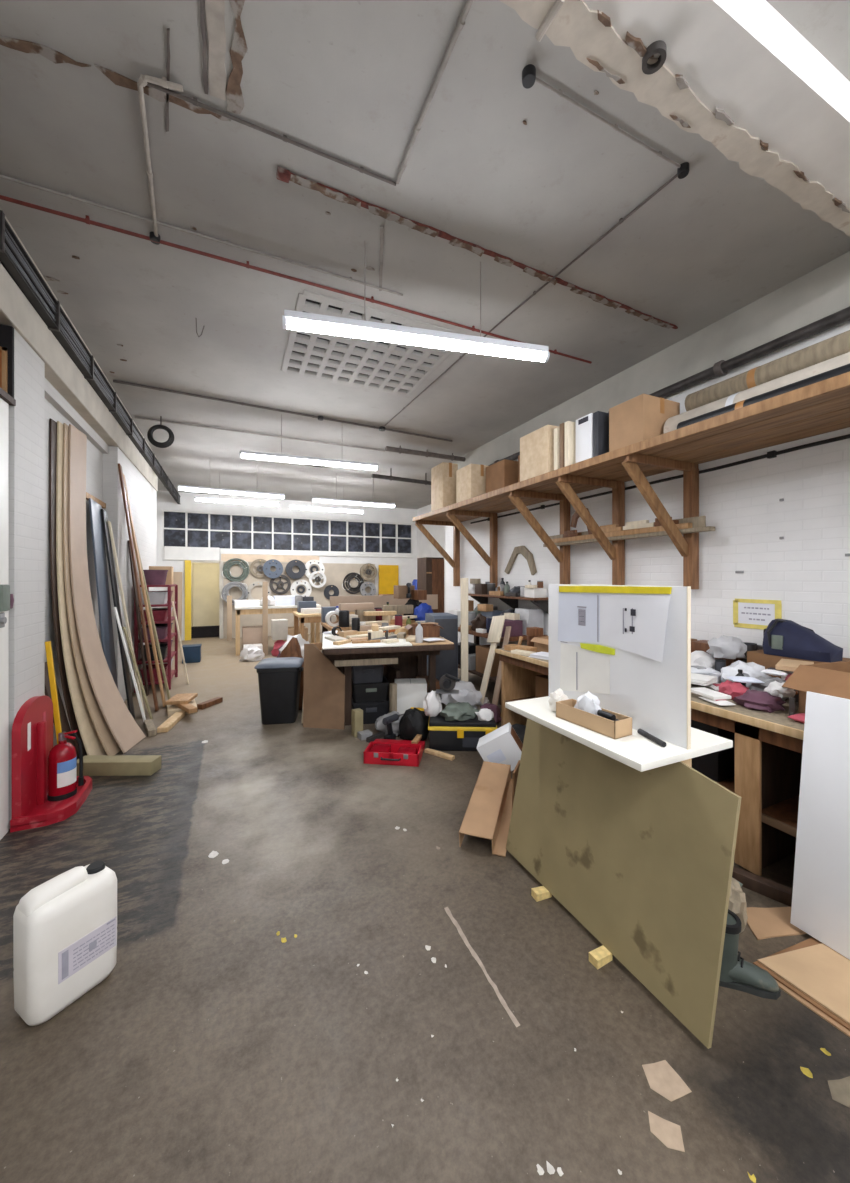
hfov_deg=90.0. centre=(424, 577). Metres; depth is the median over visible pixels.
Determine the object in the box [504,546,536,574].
chevron
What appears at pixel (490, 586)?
tin
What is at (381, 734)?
timber offcut
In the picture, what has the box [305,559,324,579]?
ring
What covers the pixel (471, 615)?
tin
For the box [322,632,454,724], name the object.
workbench
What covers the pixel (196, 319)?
wire
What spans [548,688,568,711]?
plastic bag
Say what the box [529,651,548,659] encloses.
paper stack
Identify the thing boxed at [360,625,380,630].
timber offcut
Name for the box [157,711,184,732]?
timber offcut
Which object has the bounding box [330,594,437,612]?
board
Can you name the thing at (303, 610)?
block
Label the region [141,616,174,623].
shelf
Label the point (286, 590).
ring
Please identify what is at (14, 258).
cable tray
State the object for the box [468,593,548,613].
shelf
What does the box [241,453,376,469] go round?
diffuser
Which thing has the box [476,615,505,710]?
plank
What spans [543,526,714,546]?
plank
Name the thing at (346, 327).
diffuser
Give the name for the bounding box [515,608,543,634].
box
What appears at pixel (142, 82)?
conduit
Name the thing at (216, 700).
timber offcut
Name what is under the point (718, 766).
crate
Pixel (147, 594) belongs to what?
plank
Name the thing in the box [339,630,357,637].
timber offcut
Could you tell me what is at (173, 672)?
shelf
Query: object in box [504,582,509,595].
bottle
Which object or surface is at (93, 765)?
timber baulk
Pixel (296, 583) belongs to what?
ring
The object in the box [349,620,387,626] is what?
timber offcut
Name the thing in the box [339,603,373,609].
timber offcut
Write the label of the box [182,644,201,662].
bucket
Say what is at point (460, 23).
conduit
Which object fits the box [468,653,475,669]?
block
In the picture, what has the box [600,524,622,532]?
timber offcut
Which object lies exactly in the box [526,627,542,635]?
block
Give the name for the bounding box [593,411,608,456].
file box
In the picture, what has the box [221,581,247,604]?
ring
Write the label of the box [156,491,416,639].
wall
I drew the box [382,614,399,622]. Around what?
block
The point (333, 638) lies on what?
timber offcut
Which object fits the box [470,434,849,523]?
power cable
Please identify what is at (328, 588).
ring
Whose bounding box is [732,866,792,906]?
bar
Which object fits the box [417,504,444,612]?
wall
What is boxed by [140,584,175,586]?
shelf
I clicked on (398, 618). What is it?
tin
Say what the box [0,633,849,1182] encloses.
floor
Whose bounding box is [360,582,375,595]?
ring
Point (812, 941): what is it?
cardboard sheet
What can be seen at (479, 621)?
bundle
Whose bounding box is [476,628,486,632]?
block
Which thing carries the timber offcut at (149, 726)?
on the floor
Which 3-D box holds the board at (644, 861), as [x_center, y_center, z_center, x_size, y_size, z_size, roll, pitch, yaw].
[0.794,1.151,1.981,0.194,0.845,1.150,0,0,-24]
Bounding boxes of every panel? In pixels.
[89,498,117,688]
[101,509,134,717]
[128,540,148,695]
[171,572,182,641]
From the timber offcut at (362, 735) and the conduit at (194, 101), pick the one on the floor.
the timber offcut at (362, 735)
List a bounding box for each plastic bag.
[239,645,264,661]
[260,596,275,605]
[423,690,441,716]
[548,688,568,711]
[574,691,601,716]
[691,651,714,669]
[706,635,746,658]
[721,660,771,688]
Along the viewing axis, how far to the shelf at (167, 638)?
6.09 m
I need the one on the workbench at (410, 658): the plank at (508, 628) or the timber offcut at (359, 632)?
the timber offcut at (359, 632)
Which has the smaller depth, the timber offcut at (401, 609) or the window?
the timber offcut at (401, 609)
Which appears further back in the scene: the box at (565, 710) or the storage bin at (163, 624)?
the storage bin at (163, 624)
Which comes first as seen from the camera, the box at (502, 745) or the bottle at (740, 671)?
the bottle at (740, 671)
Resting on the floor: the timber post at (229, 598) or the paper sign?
the timber post at (229, 598)
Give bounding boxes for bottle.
[406,616,410,624]
[415,622,422,642]
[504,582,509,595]
[734,669,745,686]
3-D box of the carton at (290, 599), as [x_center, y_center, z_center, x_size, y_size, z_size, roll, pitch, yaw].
[-3.113,0.499,9.514,0.500,0.201,0.400,0,0,-24]
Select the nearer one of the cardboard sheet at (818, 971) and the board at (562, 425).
the cardboard sheet at (818, 971)
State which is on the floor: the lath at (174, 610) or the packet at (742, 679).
the lath at (174, 610)
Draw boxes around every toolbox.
[364,739,424,766]
[428,713,496,750]
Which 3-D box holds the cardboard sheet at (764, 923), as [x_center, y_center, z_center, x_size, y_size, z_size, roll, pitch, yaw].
[1.623,1.597,1.976,0.322,0.006,0.173,0,0,-4]
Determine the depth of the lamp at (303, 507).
9.90 m
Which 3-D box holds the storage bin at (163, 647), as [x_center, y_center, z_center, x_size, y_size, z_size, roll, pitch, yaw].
[-3.939,1.085,6.207,0.330,0.186,0.370,0,0,-24]
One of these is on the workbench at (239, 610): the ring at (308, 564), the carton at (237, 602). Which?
the carton at (237, 602)
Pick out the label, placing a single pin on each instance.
(65, 955)
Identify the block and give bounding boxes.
[297,601,315,612]
[301,608,320,613]
[321,606,340,622]
[331,614,357,622]
[355,609,375,621]
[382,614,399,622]
[391,619,406,623]
[394,585,414,598]
[412,590,426,599]
[468,600,473,610]
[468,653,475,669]
[470,579,480,583]
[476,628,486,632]
[477,604,492,611]
[489,591,502,595]
[504,613,519,619]
[506,593,518,596]
[511,649,535,655]
[525,585,536,587]
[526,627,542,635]
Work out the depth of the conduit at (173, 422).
6.41 m
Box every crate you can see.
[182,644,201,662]
[351,665,383,683]
[351,675,388,702]
[351,694,389,723]
[691,720,734,781]
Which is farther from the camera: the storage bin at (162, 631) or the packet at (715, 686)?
the storage bin at (162, 631)
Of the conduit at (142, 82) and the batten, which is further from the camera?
the batten
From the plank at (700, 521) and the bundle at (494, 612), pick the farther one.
the bundle at (494, 612)
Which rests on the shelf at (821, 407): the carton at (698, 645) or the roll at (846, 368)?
the roll at (846, 368)
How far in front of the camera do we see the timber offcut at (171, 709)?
4.98 m
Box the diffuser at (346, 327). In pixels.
[286,318,545,361]
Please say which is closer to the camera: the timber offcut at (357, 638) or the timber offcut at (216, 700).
the timber offcut at (357, 638)
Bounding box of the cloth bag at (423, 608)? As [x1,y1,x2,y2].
[414,603,432,621]
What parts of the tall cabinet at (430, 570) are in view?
door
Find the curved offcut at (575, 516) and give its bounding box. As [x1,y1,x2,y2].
[570,508,591,534]
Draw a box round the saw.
[436,674,459,693]
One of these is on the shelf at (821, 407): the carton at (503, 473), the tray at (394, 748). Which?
the carton at (503, 473)
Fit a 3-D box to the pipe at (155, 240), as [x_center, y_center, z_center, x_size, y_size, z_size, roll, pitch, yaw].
[-0.390,-2.178,3.337,4.550,0.044,0.060,0,0,-24]
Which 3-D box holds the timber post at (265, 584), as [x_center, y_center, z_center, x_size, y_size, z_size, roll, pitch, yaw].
[-3.334,0.840,8.865,0.100,1.520,0.060,0,0,-24]
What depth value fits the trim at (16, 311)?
3.48 m
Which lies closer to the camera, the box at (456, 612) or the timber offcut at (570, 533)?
the timber offcut at (570, 533)
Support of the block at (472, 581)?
on the box at (479, 588)
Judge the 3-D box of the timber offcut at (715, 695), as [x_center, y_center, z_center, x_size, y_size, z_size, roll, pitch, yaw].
[1.722,0.700,2.580,0.120,0.020,0.200,0,0,-9]
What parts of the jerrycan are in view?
handle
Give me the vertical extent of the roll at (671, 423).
0.263 m
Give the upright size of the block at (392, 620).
0.070 m
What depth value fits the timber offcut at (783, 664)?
2.64 m
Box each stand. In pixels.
[10,695,91,832]
[505,584,732,771]
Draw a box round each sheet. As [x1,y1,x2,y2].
[49,419,86,755]
[56,421,106,754]
[63,423,120,754]
[303,644,344,729]
[375,711,403,735]
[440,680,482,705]
[512,760,519,807]
[747,907,806,939]
[753,937,849,1030]
[757,943,849,1024]
[776,980,849,1036]
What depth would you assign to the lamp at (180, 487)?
7.91 m
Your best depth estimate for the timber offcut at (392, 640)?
4.49 m
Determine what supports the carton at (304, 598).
on the workbench at (239, 610)
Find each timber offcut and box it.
[144,719,155,736]
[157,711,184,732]
[165,693,197,704]
[167,699,196,716]
[174,703,197,713]
[197,697,222,708]
[325,635,346,641]
[333,639,350,644]
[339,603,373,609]
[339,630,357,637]
[346,632,390,638]
[348,637,367,640]
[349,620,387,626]
[351,708,362,736]
[352,639,380,643]
[357,729,371,740]
[358,631,367,634]
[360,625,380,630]
[363,611,396,615]
[366,731,384,742]
[371,623,378,630]
[379,625,400,630]
[381,638,398,642]
[382,605,412,613]
[390,683,396,711]
[392,615,416,618]
[393,627,407,633]
[397,632,405,638]
[406,635,414,641]
[411,734,421,743]
[423,637,445,641]
[424,748,454,760]
[504,644,536,651]
[563,530,581,537]
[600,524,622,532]
[623,520,654,529]
[654,517,678,525]
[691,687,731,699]
[775,659,813,671]
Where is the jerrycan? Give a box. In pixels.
[13,861,116,1025]
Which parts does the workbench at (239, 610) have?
leg, leg, leg, leg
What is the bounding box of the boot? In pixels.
[719,909,780,999]
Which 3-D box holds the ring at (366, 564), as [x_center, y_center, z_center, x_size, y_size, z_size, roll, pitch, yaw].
[-1.711,-0.180,12.765,0.520,0.520,0.240,0,0,-24]
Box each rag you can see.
[271,640,286,655]
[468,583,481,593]
[474,697,489,705]
[475,708,493,720]
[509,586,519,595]
[733,689,786,712]
[749,676,788,700]
[764,681,795,697]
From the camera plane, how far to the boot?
1.65 m
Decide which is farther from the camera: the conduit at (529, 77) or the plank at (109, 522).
the plank at (109, 522)
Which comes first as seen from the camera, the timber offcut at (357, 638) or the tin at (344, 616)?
the timber offcut at (357, 638)
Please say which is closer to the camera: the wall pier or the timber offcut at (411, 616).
the wall pier
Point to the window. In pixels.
(179, 528)
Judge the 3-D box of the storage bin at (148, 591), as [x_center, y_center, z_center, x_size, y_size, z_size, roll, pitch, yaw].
[-4.112,0.291,6.589,0.330,0.174,0.370,0,0,-24]
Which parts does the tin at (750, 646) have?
lid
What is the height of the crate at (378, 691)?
0.200 m
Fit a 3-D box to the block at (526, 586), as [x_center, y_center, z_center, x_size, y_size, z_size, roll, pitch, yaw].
[1.348,0.110,5.401,0.060,0.040,0.160,0,0,-30]
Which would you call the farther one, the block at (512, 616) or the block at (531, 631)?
the block at (512, 616)
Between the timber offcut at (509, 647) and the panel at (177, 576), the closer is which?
the timber offcut at (509, 647)
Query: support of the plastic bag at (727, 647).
on the plastic bag at (700, 658)
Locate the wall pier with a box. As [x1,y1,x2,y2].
[9,329,44,827]
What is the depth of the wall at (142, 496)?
5.67 m
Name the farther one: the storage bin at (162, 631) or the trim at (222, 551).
the trim at (222, 551)
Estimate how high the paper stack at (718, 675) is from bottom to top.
0.049 m
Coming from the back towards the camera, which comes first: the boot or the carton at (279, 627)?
the carton at (279, 627)
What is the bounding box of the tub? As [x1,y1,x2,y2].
[143,570,167,584]
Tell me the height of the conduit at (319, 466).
0.125 m
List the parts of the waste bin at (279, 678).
lid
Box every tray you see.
[0,210,180,503]
[10,783,91,832]
[370,744,416,753]
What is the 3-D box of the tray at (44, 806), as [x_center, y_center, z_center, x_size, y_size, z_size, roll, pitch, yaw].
[-2.586,1.583,2.999,0.310,0.035,0.580,0,0,-24]
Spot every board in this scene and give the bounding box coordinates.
[68,424,145,753]
[223,562,374,637]
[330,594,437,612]
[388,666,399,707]
[506,718,741,1048]
[554,428,559,469]
[560,423,564,467]
[565,421,575,466]
[790,691,849,959]
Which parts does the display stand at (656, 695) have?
tape strip, tape strip, upright panel, leg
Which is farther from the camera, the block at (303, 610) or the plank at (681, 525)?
the block at (303, 610)
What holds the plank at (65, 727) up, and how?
on the floor
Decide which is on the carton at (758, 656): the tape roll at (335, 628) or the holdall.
the holdall
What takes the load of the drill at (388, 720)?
on the floor
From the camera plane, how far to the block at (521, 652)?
4.11 m
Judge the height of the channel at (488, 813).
0.224 m
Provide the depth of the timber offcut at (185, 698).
5.08 m
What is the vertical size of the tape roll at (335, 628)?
0.110 m
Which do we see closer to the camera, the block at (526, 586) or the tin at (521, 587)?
the block at (526, 586)
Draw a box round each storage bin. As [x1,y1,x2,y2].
[140,663,167,681]
[141,592,167,604]
[142,625,167,639]
[144,609,167,621]
[144,644,167,660]
[146,623,172,634]
[148,591,172,602]
[149,640,172,654]
[152,607,172,617]
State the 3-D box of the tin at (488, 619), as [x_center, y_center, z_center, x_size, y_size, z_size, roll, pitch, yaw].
[0.912,0.644,5.851,0.142,0.212,0.142,0,0,-24]
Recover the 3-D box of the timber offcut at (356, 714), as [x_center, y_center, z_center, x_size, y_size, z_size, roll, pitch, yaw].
[-0.689,1.470,4.322,0.090,0.260,0.090,0,0,-34]
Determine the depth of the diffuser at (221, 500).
8.91 m
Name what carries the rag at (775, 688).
on the rag at (752, 699)
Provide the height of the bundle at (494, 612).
0.261 m
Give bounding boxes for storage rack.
[134,584,177,692]
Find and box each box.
[449,610,471,626]
[458,642,478,664]
[475,584,486,593]
[476,645,498,676]
[477,722,522,770]
[501,619,522,636]
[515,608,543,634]
[524,588,546,597]
[556,699,631,738]
[576,413,592,462]
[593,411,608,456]
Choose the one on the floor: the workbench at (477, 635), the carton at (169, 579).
the workbench at (477, 635)
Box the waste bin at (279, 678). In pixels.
[254,657,303,724]
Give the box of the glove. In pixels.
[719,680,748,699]
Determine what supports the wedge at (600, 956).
on the floor
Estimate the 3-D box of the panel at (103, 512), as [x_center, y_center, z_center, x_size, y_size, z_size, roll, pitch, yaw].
[-3.485,0.410,4.826,0.510,2.379,0.155,0,0,12]
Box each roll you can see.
[325,611,338,626]
[331,626,341,635]
[497,584,503,594]
[663,352,849,432]
[677,363,849,428]
[685,330,849,410]
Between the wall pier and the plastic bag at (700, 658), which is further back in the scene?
the plastic bag at (700, 658)
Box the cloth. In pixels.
[480,703,500,721]
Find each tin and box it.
[295,595,302,604]
[339,610,349,626]
[352,618,359,630]
[374,608,381,620]
[395,615,402,626]
[468,612,475,625]
[486,617,491,632]
[487,583,494,594]
[520,586,524,596]
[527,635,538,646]
[537,581,542,587]
[715,659,725,672]
[742,642,756,662]
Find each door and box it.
[0,324,15,839]
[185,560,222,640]
[191,563,218,626]
[379,565,397,593]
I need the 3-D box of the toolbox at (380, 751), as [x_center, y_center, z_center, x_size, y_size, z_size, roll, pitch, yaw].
[-0.266,1.549,3.828,0.480,0.109,0.470,0,0,8]
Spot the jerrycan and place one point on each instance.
(65, 926)
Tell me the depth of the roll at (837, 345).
2.90 m
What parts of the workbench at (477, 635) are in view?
leg, leg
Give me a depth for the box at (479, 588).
6.49 m
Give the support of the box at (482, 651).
on the workbench at (477, 635)
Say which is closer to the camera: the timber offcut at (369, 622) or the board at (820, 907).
the board at (820, 907)
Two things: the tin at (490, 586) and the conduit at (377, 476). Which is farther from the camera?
the conduit at (377, 476)
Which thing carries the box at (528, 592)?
on the shelf at (542, 603)
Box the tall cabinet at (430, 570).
[417,557,443,612]
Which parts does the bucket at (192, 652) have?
crate lid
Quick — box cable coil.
[147,416,173,447]
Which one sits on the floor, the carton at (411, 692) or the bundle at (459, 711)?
the carton at (411, 692)
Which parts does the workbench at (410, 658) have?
leg, under rail, panel, leg, leg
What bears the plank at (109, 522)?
on the floor
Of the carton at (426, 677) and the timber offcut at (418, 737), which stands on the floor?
the carton at (426, 677)
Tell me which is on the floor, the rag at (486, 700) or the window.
the rag at (486, 700)
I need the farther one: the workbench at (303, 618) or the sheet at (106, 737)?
the workbench at (303, 618)
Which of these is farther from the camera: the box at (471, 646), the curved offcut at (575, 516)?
the box at (471, 646)
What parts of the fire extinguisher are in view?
lever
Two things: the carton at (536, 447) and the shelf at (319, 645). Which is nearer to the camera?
the carton at (536, 447)
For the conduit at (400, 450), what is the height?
0.130 m
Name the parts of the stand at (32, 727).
sign plate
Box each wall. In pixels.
[45,378,108,746]
[103,446,155,700]
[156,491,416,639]
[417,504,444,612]
[445,320,849,657]
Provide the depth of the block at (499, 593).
6.07 m
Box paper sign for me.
[733,599,781,629]
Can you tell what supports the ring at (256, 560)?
hanging from the board at (335, 573)
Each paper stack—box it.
[423,638,443,641]
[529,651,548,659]
[691,673,717,685]
[705,673,721,682]
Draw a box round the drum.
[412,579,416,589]
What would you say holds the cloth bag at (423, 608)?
on the workbench at (325, 627)
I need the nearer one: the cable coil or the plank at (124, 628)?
the plank at (124, 628)
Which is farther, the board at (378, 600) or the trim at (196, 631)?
the trim at (196, 631)
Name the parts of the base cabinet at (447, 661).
door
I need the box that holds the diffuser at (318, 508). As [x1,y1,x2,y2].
[291,506,362,512]
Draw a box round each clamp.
[368,629,396,639]
[789,690,798,715]
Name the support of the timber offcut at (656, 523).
on the plank at (681, 525)
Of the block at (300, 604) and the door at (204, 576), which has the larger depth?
the door at (204, 576)
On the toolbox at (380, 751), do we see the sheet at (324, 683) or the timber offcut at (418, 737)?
the timber offcut at (418, 737)
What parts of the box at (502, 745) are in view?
print panel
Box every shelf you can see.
[138,632,175,642]
[138,651,175,663]
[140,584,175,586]
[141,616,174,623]
[141,670,175,684]
[143,602,175,606]
[310,642,321,649]
[413,372,849,588]
[458,664,496,682]
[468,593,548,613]
[508,696,798,827]
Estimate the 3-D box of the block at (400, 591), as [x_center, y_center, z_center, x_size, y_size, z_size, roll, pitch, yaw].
[-0.352,0.235,7.173,0.300,0.220,0.200,0,0,-27]
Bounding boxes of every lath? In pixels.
[172,601,188,684]
[500,636,522,716]
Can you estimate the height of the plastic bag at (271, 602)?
0.218 m
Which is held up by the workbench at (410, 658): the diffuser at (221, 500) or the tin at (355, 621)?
the tin at (355, 621)
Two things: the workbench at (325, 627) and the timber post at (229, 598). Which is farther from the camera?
the timber post at (229, 598)
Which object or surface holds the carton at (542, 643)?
on the workbench at (768, 746)
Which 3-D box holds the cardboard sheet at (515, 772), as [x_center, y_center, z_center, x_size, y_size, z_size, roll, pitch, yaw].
[0.585,1.400,2.728,0.012,0.400,0.350,0,0,20]
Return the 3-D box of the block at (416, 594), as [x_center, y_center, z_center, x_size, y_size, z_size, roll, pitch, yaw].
[-0.096,0.277,7.007,0.160,0.160,0.260,0,0,-24]
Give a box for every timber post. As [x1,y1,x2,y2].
[227,595,231,640]
[263,582,267,654]
[461,578,467,681]
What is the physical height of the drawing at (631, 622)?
0.289 m
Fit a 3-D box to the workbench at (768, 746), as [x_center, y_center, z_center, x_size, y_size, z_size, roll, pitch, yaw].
[1.931,1.169,3.354,1.290,0.862,2.970,0,0,-24]
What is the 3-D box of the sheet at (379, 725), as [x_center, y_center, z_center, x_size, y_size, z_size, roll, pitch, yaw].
[-0.328,1.492,4.385,0.368,0.216,0.283,0,0,-24]
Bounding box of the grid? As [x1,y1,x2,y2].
[281,290,465,395]
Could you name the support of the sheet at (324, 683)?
on the floor
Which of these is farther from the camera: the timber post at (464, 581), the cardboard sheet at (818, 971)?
the timber post at (464, 581)
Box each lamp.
[178,485,284,498]
[194,472,279,505]
[239,414,377,470]
[282,241,549,362]
[289,504,363,513]
[311,473,395,507]
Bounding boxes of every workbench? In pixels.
[234,604,320,655]
[293,612,403,649]
[321,620,416,653]
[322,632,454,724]
[458,627,547,704]
[495,648,803,875]
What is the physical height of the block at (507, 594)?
0.050 m
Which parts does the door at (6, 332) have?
transom panel, transom frame, handle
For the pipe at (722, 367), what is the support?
attached to the wall at (808, 570)
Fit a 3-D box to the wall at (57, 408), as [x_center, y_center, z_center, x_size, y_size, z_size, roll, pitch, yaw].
[-3.490,0.000,4.082,0.260,3.200,2.220,0,0,-24]
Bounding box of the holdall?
[762,619,842,662]
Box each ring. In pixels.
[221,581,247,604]
[222,558,248,581]
[247,581,270,599]
[250,559,265,577]
[263,559,282,577]
[269,574,290,594]
[286,560,305,578]
[290,579,311,596]
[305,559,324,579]
[309,571,325,587]
[324,585,338,599]
[342,572,363,593]
[360,563,376,580]
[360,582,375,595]
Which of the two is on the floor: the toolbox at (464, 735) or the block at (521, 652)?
the toolbox at (464, 735)
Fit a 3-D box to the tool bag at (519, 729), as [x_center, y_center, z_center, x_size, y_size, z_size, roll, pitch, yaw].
[0.772,1.455,3.780,0.355,0.290,0.306,0,0,-24]
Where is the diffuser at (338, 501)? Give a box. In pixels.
[313,499,394,507]
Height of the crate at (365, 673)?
0.200 m
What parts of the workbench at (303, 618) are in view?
leg, leg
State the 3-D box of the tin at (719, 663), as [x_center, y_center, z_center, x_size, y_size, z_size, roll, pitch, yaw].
[2.201,0.674,3.167,0.071,0.132,0.071,0,0,-24]
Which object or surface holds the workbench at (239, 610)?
on the floor
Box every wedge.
[531,886,551,901]
[589,946,611,968]
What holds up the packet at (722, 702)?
on the workbench at (768, 746)
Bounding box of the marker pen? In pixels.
[637,729,666,746]
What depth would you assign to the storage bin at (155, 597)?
6.08 m
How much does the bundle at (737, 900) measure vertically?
0.240 m
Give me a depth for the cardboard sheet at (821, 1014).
1.57 m
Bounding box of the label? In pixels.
[62,919,114,979]
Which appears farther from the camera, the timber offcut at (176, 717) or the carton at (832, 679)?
the timber offcut at (176, 717)
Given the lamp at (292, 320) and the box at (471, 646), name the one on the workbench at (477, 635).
the box at (471, 646)
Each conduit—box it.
[0,175,402,295]
[113,380,451,441]
[135,417,384,451]
[137,74,182,236]
[147,82,395,185]
[288,462,332,467]
[372,468,430,484]
[384,162,688,425]
[385,446,464,461]
[395,0,473,183]
[522,64,680,167]
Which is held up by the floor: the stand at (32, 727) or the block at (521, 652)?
the stand at (32, 727)
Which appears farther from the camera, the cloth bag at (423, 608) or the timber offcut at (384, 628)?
the cloth bag at (423, 608)
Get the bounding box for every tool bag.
[399,708,428,740]
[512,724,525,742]
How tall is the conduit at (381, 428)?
0.042 m
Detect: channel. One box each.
[276,166,677,328]
[459,761,511,856]
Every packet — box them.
[691,665,718,674]
[699,696,735,705]
[707,683,719,691]
[727,676,763,682]
[761,667,792,675]
[788,713,804,722]
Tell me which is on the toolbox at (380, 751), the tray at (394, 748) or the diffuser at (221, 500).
the tray at (394, 748)
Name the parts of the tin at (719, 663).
lid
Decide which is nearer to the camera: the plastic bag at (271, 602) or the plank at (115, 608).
the plank at (115, 608)
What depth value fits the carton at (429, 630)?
4.91 m
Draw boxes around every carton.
[149,566,172,583]
[159,607,172,643]
[235,600,259,606]
[242,625,262,649]
[243,643,262,649]
[271,619,287,639]
[273,595,296,605]
[283,626,307,640]
[303,597,313,600]
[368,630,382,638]
[395,678,426,713]
[404,623,442,636]
[416,676,439,694]
[431,462,457,510]
[456,464,487,502]
[486,459,517,492]
[518,455,519,481]
[520,425,559,481]
[531,636,548,651]
[535,674,548,697]
[609,394,679,451]
[691,640,741,666]
[747,650,849,678]
[782,661,849,712]
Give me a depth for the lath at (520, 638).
4.67 m
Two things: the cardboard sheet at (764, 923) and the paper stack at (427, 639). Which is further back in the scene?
the paper stack at (427, 639)
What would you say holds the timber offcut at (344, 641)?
on the workbench at (410, 658)
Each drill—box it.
[382,714,402,739]
[406,583,411,597]
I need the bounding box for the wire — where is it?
[196,319,203,336]
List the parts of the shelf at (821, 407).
bracket arm, post, bracket arm, post, bracket arm, post, bracket arm, post, rail, bracket arm, post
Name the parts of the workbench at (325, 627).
leg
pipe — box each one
[0,195,591,363]
[488,306,849,465]
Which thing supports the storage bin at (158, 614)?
on the storage rack
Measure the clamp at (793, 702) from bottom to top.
0.101 m
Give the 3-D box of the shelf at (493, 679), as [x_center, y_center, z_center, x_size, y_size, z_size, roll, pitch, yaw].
[0.918,1.335,6.249,0.660,0.030,1.720,0,0,-24]
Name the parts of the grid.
grid glass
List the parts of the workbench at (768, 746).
panel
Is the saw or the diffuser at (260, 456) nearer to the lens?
the saw
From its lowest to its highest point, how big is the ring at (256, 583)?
0.620 m
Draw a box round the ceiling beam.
[499,0,849,236]
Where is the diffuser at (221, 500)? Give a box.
[196,498,277,505]
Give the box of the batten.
[86,492,105,507]
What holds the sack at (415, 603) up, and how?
on the workbench at (325, 627)
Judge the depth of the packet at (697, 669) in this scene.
2.97 m
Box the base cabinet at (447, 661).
[425,613,457,703]
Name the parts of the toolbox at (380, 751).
handle, lid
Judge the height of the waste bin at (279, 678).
0.676 m
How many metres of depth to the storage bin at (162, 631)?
6.10 m
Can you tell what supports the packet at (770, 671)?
on the rag at (756, 686)
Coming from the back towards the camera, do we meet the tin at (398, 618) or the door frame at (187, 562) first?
the door frame at (187, 562)
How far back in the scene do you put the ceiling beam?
1.73 m
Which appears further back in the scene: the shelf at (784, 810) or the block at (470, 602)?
the block at (470, 602)
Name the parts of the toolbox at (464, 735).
lid, grip panel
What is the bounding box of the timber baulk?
[77,755,160,775]
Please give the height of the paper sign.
0.235 m
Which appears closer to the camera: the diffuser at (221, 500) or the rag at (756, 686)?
the rag at (756, 686)
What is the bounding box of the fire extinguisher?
[47,730,83,800]
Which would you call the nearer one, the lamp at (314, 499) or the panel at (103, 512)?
the panel at (103, 512)
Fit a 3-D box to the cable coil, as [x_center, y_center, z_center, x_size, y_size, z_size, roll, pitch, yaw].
[-3.592,-1.985,5.782,0.318,0.432,0.112,0,0,-24]
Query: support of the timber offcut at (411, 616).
on the block at (392, 620)
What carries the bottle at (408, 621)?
on the workbench at (410, 658)
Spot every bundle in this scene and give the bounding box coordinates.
[440,702,478,720]
[470,613,485,630]
[481,610,502,616]
[499,609,512,615]
[728,878,747,933]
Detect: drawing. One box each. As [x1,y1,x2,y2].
[558,592,599,642]
[560,643,609,693]
[599,593,671,662]
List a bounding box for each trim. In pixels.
[0,208,157,490]
[164,546,219,560]
[191,625,218,637]
[220,549,411,557]
[221,554,318,562]
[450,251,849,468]
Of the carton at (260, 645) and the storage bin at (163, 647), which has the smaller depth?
the storage bin at (163, 647)
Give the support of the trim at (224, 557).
attached to the wall at (407, 567)
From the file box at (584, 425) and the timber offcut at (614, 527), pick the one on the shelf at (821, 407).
the file box at (584, 425)
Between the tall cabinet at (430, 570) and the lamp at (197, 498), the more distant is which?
the tall cabinet at (430, 570)
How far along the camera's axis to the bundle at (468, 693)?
4.82 m
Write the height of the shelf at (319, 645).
0.030 m
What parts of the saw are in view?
sole plate, motor handle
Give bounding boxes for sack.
[279,634,309,657]
[280,637,303,709]
[403,599,421,619]
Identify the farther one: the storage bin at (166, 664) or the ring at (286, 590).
the ring at (286, 590)
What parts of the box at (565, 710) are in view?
hinge part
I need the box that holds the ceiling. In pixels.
[0,0,849,508]
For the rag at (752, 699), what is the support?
on the workbench at (768, 746)
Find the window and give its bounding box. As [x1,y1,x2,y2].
[162,510,412,553]
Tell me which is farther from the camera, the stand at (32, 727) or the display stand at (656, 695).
the stand at (32, 727)
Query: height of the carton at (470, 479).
0.522 m
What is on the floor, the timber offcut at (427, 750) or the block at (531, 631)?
the timber offcut at (427, 750)
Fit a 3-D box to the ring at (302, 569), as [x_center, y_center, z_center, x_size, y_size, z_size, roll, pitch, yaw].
[-3.623,-0.240,11.896,0.540,0.540,0.240,0,0,-24]
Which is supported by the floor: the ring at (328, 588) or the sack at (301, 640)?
the sack at (301, 640)
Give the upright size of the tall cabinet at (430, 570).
2.060 m
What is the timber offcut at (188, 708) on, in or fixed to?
on the timber offcut at (171, 709)
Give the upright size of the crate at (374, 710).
0.240 m
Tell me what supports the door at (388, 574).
in the wall at (407, 567)
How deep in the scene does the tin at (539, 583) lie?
5.60 m
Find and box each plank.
[45,662,78,759]
[108,521,145,715]
[113,607,145,720]
[118,463,158,711]
[123,474,165,706]
[123,627,152,719]
[135,534,170,699]
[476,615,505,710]
[492,626,510,704]
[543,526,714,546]
[549,516,705,538]
[551,523,691,542]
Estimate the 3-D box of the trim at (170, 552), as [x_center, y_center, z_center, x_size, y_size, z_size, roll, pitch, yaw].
[-5.994,-0.630,10.963,1.250,0.340,0.080,0,0,-24]

